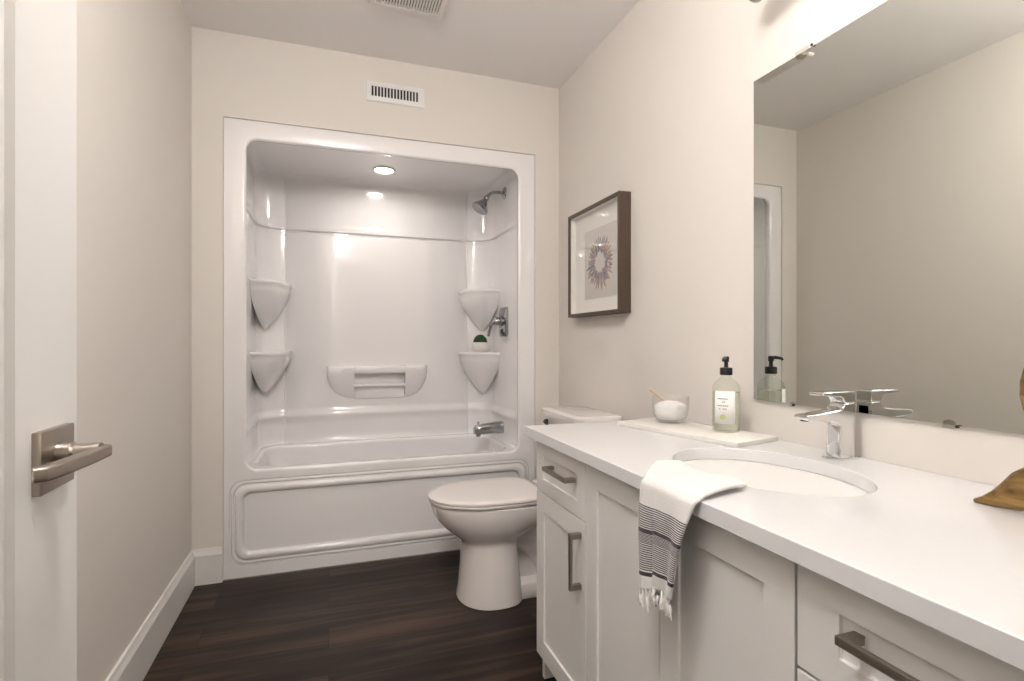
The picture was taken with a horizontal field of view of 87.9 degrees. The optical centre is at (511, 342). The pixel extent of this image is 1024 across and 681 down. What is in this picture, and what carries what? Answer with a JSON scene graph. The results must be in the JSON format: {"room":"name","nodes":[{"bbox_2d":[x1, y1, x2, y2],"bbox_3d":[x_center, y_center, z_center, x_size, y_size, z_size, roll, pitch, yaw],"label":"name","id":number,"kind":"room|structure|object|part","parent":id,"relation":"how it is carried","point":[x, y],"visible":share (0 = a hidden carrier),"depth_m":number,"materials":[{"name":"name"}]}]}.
{"room":"bathroom","nodes":[
{"label":"bathroom","id":0,"kind":"room"},
{"bbox_2d":[77,0,191,680],"bbox_3d":[-0.576,-0.163,-0.251,0.100,2.480,7.100,0,0,-19],"label":"wall","id":1,"kind":"structure","parent":0,"point":[134,57],"depth_m":1.61,"materials":[{"name":"white paint"}]},
{"bbox_2d":[105,550,194,680],"bbox_3d":[-0.974,0.999,1.082,0.016,0.156,2.708,0,0,-19],"label":"baseboard","id":2,"kind":"structure","parent":1,"relation":"attached to","point":[138,657],"depth_m":1.83,"materials":[{"name":"white paint"}]},
{"bbox_2d":[143,549,556,680],"bbox_3d":[0.329,1.102,0.008,1.980,0.050,7.200,0,0,-19],"label":"floor","id":3,"kind":"structure","parent":0,"point":[398,619],"depth_m":1.99,"materials":[{"name":"brown wood"}]},
{"bbox_2d":[224,117,534,579],"bbox_3d":[-0.700,0.028,2.968,1.512,2.097,0.684,0,0,-19],"label":"shower","id":4,"kind":"object","parent":3,"relation":"on","point":[357,298],"visible":0.97,"depth_m":3.09,"materials":[{"name":"white plastic"}]},
{"bbox_2d":[250,351,291,393],"bbox_3d":[-1.323,0.168,2.924,0.190,0.238,0.345,0,0,-19],"label":"corner shelf","id":5,"kind":"object","parent":4,"relation":"attached to","point":[270,371],"depth_m":2.89,"materials":[{"name":"white plastic"}]},
{"bbox_2d":[250,278,291,329],"bbox_3d":[-1.323,-0.202,2.924,0.190,0.258,0.345,0,0,-19],"label":"corner shelf","id":6,"kind":"object","parent":4,"relation":"attached to","point":[270,300],"depth_m":2.89,"materials":[{"name":"white plastic"}]},
{"bbox_3d":[-0.816,0.244,3.246,0.597,0.205,0.079,0,0,-19],"label":"soap dish","id":7,"kind":"part","parent":4,"relation":"part of","materials":[{"name":"white plastic"}]},
{"bbox_2d":[248,433,513,468],"bbox_3d":[-0.699,0.769,2.961,1.355,0.365,0.626,0,0,-19],"label":"bathtub","id":8,"kind":"object","parent":4,"relation":"in","point":[396,450],"depth_m":3.09,"materials":[{"name":"white plastic"}]},
{"bbox_2d":[372,166,395,174],"bbox_3d":[-0.720,-0.968,2.989,0.132,0.010,0.132,0,0,-19],"label":"recessed light","id":9,"kind":"object","parent":4,"relation":"attached to","point":[384,170],"visible":1,"depth_m":2.99,"materials":[{"name":"white glass"}]},
{"bbox_2d":[458,352,499,393],"bbox_3d":[-0.208,0.197,3.350,0.212,0.271,0.265,0,0,-19],"label":"corner shelf","id":10,"kind":"object","parent":4,"relation":"attached to","point":[478,372],"depth_m":3.33,"materials":[{"name":"white plastic"}]},
{"bbox_2d":[458,288,499,330],"bbox_3d":[-0.208,-0.202,3.350,0.212,0.258,0.265,0,0,-19],"label":"corner shelf","id":11,"kind":"object","parent":4,"relation":"attached to","point":[477,307],"depth_m":3.33,"materials":[{"name":"white plastic"}]},
{"bbox_2d":[472,334,488,351],"bbox_3d":[-0.199,0.005,3.316,0.106,0.111,0.106,0,0,-19],"label":"potted plant","id":12,"kind":"object","parent":4,"relation":"on","point":[479,344],"visible":0.99,"depth_m":3.28,"materials":[{"name":"white ceramic"}]},
{"bbox_3d":[-0.199,0.030,3.316,0.106,0.062,0.106,0,0,-19],"label":"pot","id":13,"kind":"part","parent":12,"relation":"part of","materials":[{"name":"white ceramic"}]},
{"bbox_3d":[-0.140,0.507,3.157,0.177,0.073,0.072,0,0,-19],"label":"tub spout","id":14,"kind":"part","parent":4,"relation":"part of","materials":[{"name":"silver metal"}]},
{"bbox_3d":[-0.122,-0.089,3.183,0.063,0.106,0.033,0,0,16],"label":"lever","id":15,"kind":"part","parent":4,"relation":"part of","materials":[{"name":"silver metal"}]},
{"bbox_3d":[-0.102,-0.878,3.170,0.119,0.058,0.020,0,0,-19],"label":"shower arm","id":16,"kind":"part","parent":4,"relation":"part of","materials":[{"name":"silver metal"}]},
{"bbox_3d":[-0.049,-0.123,3.183,0.013,0.174,0.160,0,0,-19],"label":"valve plate","id":17,"kind":"part","parent":4,"relation":"part of","materials":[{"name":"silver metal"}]},
{"bbox_2d":[428,405,621,610],"bbox_3d":[0.034,0.694,2.328,0.804,0.766,0.434,0,0,-19],"label":"toilet","id":18,"kind":"object","parent":3,"relation":"on","point":[494,520],"visible":0.68,"depth_m":2.17,"materials":[{"name":"white ceramic"}]},
{"bbox_3d":[-0.116,0.656,2.277,0.481,0.014,0.372,0,0,-19],"label":"seat","id":19,"kind":"part","parent":18,"relation":"part of","materials":[{"name":"white plastic"}]},
{"bbox_3d":[-0.118,0.637,2.276,0.482,0.020,0.376,0,0,-19],"label":"lid","id":20,"kind":"part","parent":18,"relation":"part of","materials":[{"name":"white plastic"}]},
{"bbox_3d":[0.313,0.508,2.424,0.201,0.328,0.388,0,0,-19],"label":"tank","id":21,"kind":"part","parent":18,"relation":"part of","materials":[{"name":"white ceramic"}]},
{"bbox_3d":[0.307,0.327,2.422,0.227,0.034,0.434,0,0,-19],"label":"tank lid","id":22,"kind":"part","parent":18,"relation":"part of","materials":[{"name":"white ceramic"}]},
{"bbox_2d":[537,441,585,680],"bbox_3d":[0.389,0.691,1.634,0.604,0.772,0.346,0,0,-19],"label":"vanity cabinet","id":23,"kind":"object","parent":3,"relation":"on","point":[561,478],"visible":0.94,"depth_m":1.54,"materials":[{"name":"white paint"}]},
{"bbox_3d":[0.130,0.374,1.510,0.034,0.012,0.160,0,0,-19],"label":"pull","id":24,"kind":"part","parent":23,"relation":"part of","materials":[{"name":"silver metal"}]},
{"bbox_3d":[0.144,0.390,1.550,0.019,0.156,0.344,0,0,-19],"label":"drawer","id":25,"kind":"part","parent":23,"relation":"part of","materials":[{"name":"white paint"}]},
{"bbox_3d":[0.166,0.579,1.405,0.034,0.150,0.012,0,0,-19],"label":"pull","id":26,"kind":"part","parent":23,"relation":"part of","materials":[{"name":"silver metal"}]},
{"bbox_2d":[586,459,869,680],"bbox_3d":[0.552,0.691,1.159,0.604,0.772,0.656,0,0,-19],"label":"vanity cabinet","id":27,"kind":"object","parent":3,"relation":"on","point":[734,602],"visible":0.23,"depth_m":1.02,"materials":[{"name":"white paint"}]},
{"bbox_3d":[0.254,0.652,1.232,0.019,0.680,0.324,0,0,-19],"label":"door","id":28,"kind":"part","parent":27,"relation":"part of","materials":[{"name":"white paint"}]},
{"bbox_3d":[0.361,0.652,0.921,0.019,0.680,0.327,0,0,-19],"label":"door","id":29,"kind":"part","parent":27,"relation":"part of","materials":[{"name":"white paint"}]},
{"bbox_2d":[524,419,1023,670],"bbox_3d":[0.556,0.289,1.163,0.597,0.030,1.437,0,0,-19],"label":"countertop","id":30,"kind":"structure","parent":27,"relation":"on","point":[919,545],"depth_m":0.80,"materials":[{"name":"white stone"}]},
{"bbox_2d":[637,460,745,620],"bbox_3d":[0.343,0.389,1.058,0.204,0.261,0.263,0,0,-19],"label":"hand towel","id":31,"kind":"object","parent":30,"relation":"on","point":[670,490],"visible":1,"depth_m":1.00,"materials":[{"name":"fabric"}]},
{"bbox_2d":[618,417,777,446],"bbox_3d":[0.546,0.268,1.623,0.185,0.012,0.452,0,0,-32],"label":"marble tray","id":32,"kind":"object","parent":30,"relation":"on","point":[701,432],"visible":0.95,"depth_m":1.54,"materials":[{"name":"white stone"}]},
{"bbox_2d":[652,397,689,423],"bbox_3d":[0.521,0.219,1.747,0.119,0.085,0.119,0,0,-19],"label":"glass bowl","id":33,"kind":"object","parent":32,"relation":"on","point":[689,397],"visible":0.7,"depth_m":1.74,"materials":[{"name":"clear glass"}]},
{"bbox_2d":[654,400,687,420],"bbox_3d":[0.521,0.221,1.747,0.108,0.062,0.108,0,0,-19],"label":"salt","id":34,"kind":"object","parent":33,"relation":"in","point":[669,410],"visible":1,"depth_m":1.71,"materials":[{"name":"white"}]},
{"bbox_2d":[649,389,665,400],"bbox_3d":[0.496,0.186,1.770,0.081,0.060,0.012,0,0,34],"label":"wooden spoon","id":35,"kind":"object","parent":34,"relation":"in","point":[651,390],"visible":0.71,"depth_m":1.78,"materials":[{"name":"brown wood"}]},
{"bbox_2d":[712,356,738,432],"bbox_3d":[0.630,0.151,1.564,0.078,0.221,0.078,0,0,-19],"label":"soap bottle","id":36,"kind":"object","parent":32,"relation":"on","point":[725,403],"visible":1,"depth_m":1.53,"materials":[{"name":"clear glass"}]},
{"bbox_2d":[794,390,857,460],"bbox_3d":[0.732,0.194,1.241,0.150,0.160,0.050,0,0,-19],"label":"faucet","id":37,"kind":"object","parent":30,"relation":"on","point":[839,416],"visible":1,"depth_m":1.24,"materials":[{"name":"silver metal"}]},
{"bbox_3d":[0.730,0.168,1.240,0.145,0.052,0.039,0,0,-19],"label":"spout","id":38,"kind":"part","parent":37,"relation":"part of","materials":[{"name":"silver metal"}]},
{"bbox_3d":[0.752,0.128,1.248,0.099,0.027,0.039,0,0,-19],"label":"lever","id":39,"kind":"part","parent":37,"relation":"part of","materials":[{"name":"silver metal"}]},
{"bbox_2d":[973,368,1023,510],"bbox_3d":[0.864,0.118,0.753,0.074,0.310,0.344,0,0,-30],"label":"ornament","id":40,"kind":"object","parent":30,"relation":"on","point":[1009,494],"visible":1,"depth_m":0.85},
{"bbox_2d":[798,565,1023,680],"bbox_3d":[0.717,0.691,0.681,0.604,0.772,0.350,0,0,-19],"label":"vanity cabinet","id":41,"kind":"object","parent":3,"relation":"on","point":[844,634],"visible":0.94,"depth_m":0.66,"materials":[{"name":"white paint"}]},
{"bbox_3d":[0.473,0.594,0.597,0.019,0.257,0.348,0,0,-19],"label":"drawer","id":42,"kind":"part","parent":41,"relation":"part of","materials":[{"name":"white paint"}]},
{"bbox_3d":[0.453,0.372,0.574,0.034,0.012,0.205,0,0,-19],"label":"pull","id":43,"kind":"part","parent":41,"relation":"part of","materials":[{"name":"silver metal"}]},
{"bbox_2d":[192,27,558,580],"bbox_3d":[-0.589,-0.163,2.673,1.780,2.480,0.050,0,0,-19],"label":"wall","id":44,"kind":"structure","parent":0,"point":[236,76],"depth_m":2.52,"materials":[{"name":"white paint"}]},
{"bbox_2d":[193,546,222,585],"bbox_3d":[-1.362,0.999,2.372,0.123,0.156,0.016,0,0,-19],"label":"baseboard","id":45,"kind":"structure","parent":44,"relation":"attached to","point":[208,561],"depth_m":2.37,"materials":[{"name":"white paint"}]},
{"bbox_2d":[366,80,423,108],"bbox_3d":[-0.579,-1.235,2.645,0.285,0.100,0.008,0,0,-19],"label":"air vent","id":46,"kind":"object","parent":44,"relation":"in","point":[381,92],"visible":1,"depth_m":2.64,"materials":[{"name":"white metal"}]},
{"bbox_2d":[180,0,638,88],"bbox_3d":[0.329,-1.428,0.008,1.980,0.050,7.200,0,0,-19],"label":"ceiling","id":47,"kind":"structure","parent":0,"point":[536,42],"depth_m":2.37,"materials":[{"name":"white paint"}]},
{"bbox_2d":[368,0,448,17],"bbox_3d":[-0.394,-1.395,2.081,0.312,0.016,0.312,0,0,-19],"label":"ceiling vent","id":48,"kind":"object","parent":47,"relation":"in","point":[436,8],"visible":1,"depth_m":2.19,"materials":[{"name":"white plastic"}]},
{"bbox_2d":[559,0,1023,485],"bbox_3d":[1.202,-0.163,0.361,0.100,2.480,7.100,0,0,-19],"label":"wall","id":49,"kind":"structure","parent":0,"point":[661,112],"depth_m":1.88,"materials":[{"name":"white paint"}]},
{"bbox_2d":[568,190,630,317],"bbox_3d":[0.393,-0.381,2.467,0.056,0.509,0.503,0,0,-19],"label":"framed picture","id":50,"kind":"object","parent":49,"relation":"attached to","point":[599,234],"visible":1,"depth_m":2.43,"materials":[{"name":"brown wood"}]},
{"bbox_2d":[585,220,616,299],"bbox_3d":[0.405,-0.369,2.446,0.002,0.327,0.304,0,0,-19],"label":"artwork","id":51,"kind":"object","parent":50,"relation":"attached to","point":[600,238],"depth_m":2.43,"materials":[{"name":"grey paper"}]},
{"bbox_2d":[754,0,1023,433],"bbox_3d":[0.879,-0.303,1.115,0.017,0.956,0.976,0,0,-19],"label":"wall mirror","id":52,"kind":"object","parent":49,"relation":"attached to","point":[889,150],"visible":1,"depth_m":1.18,"materials":[{"name":"clear glass"}]},
{"bbox_3d":[0.325,-0.163,0.020,1.780,2.480,0.115,0,0,-19],"label":"wall","id":53,"kind":"structure","parent":0,"visible":0},
{"bbox_2d":[0,0,111,680],"bbox_3d":[-0.367,0.053,0.248,0.094,2.023,0.756,0,0,-19],"label":"door","id":54,"kind":"structure","parent":53,"relation":"in","point":[41,456],"depth_m":0.52,"materials":[{"name":"white paint"}]},
{"bbox_3d":[-0.389,0.053,0.246,0.035,2.023,0.742,0,0,-19],"label":"panel","id":55,"kind":"part","parent":54,"relation":"part of","materials":[{"name":"white paint"}]},
{"bbox_3d":[-0.420,0.115,0.511,0.017,0.013,0.115,0,0,-12],"label":"lever","id":56,"kind":"part","parent":54,"relation":"part of","materials":[{"name":"silver metal"}]}
]}

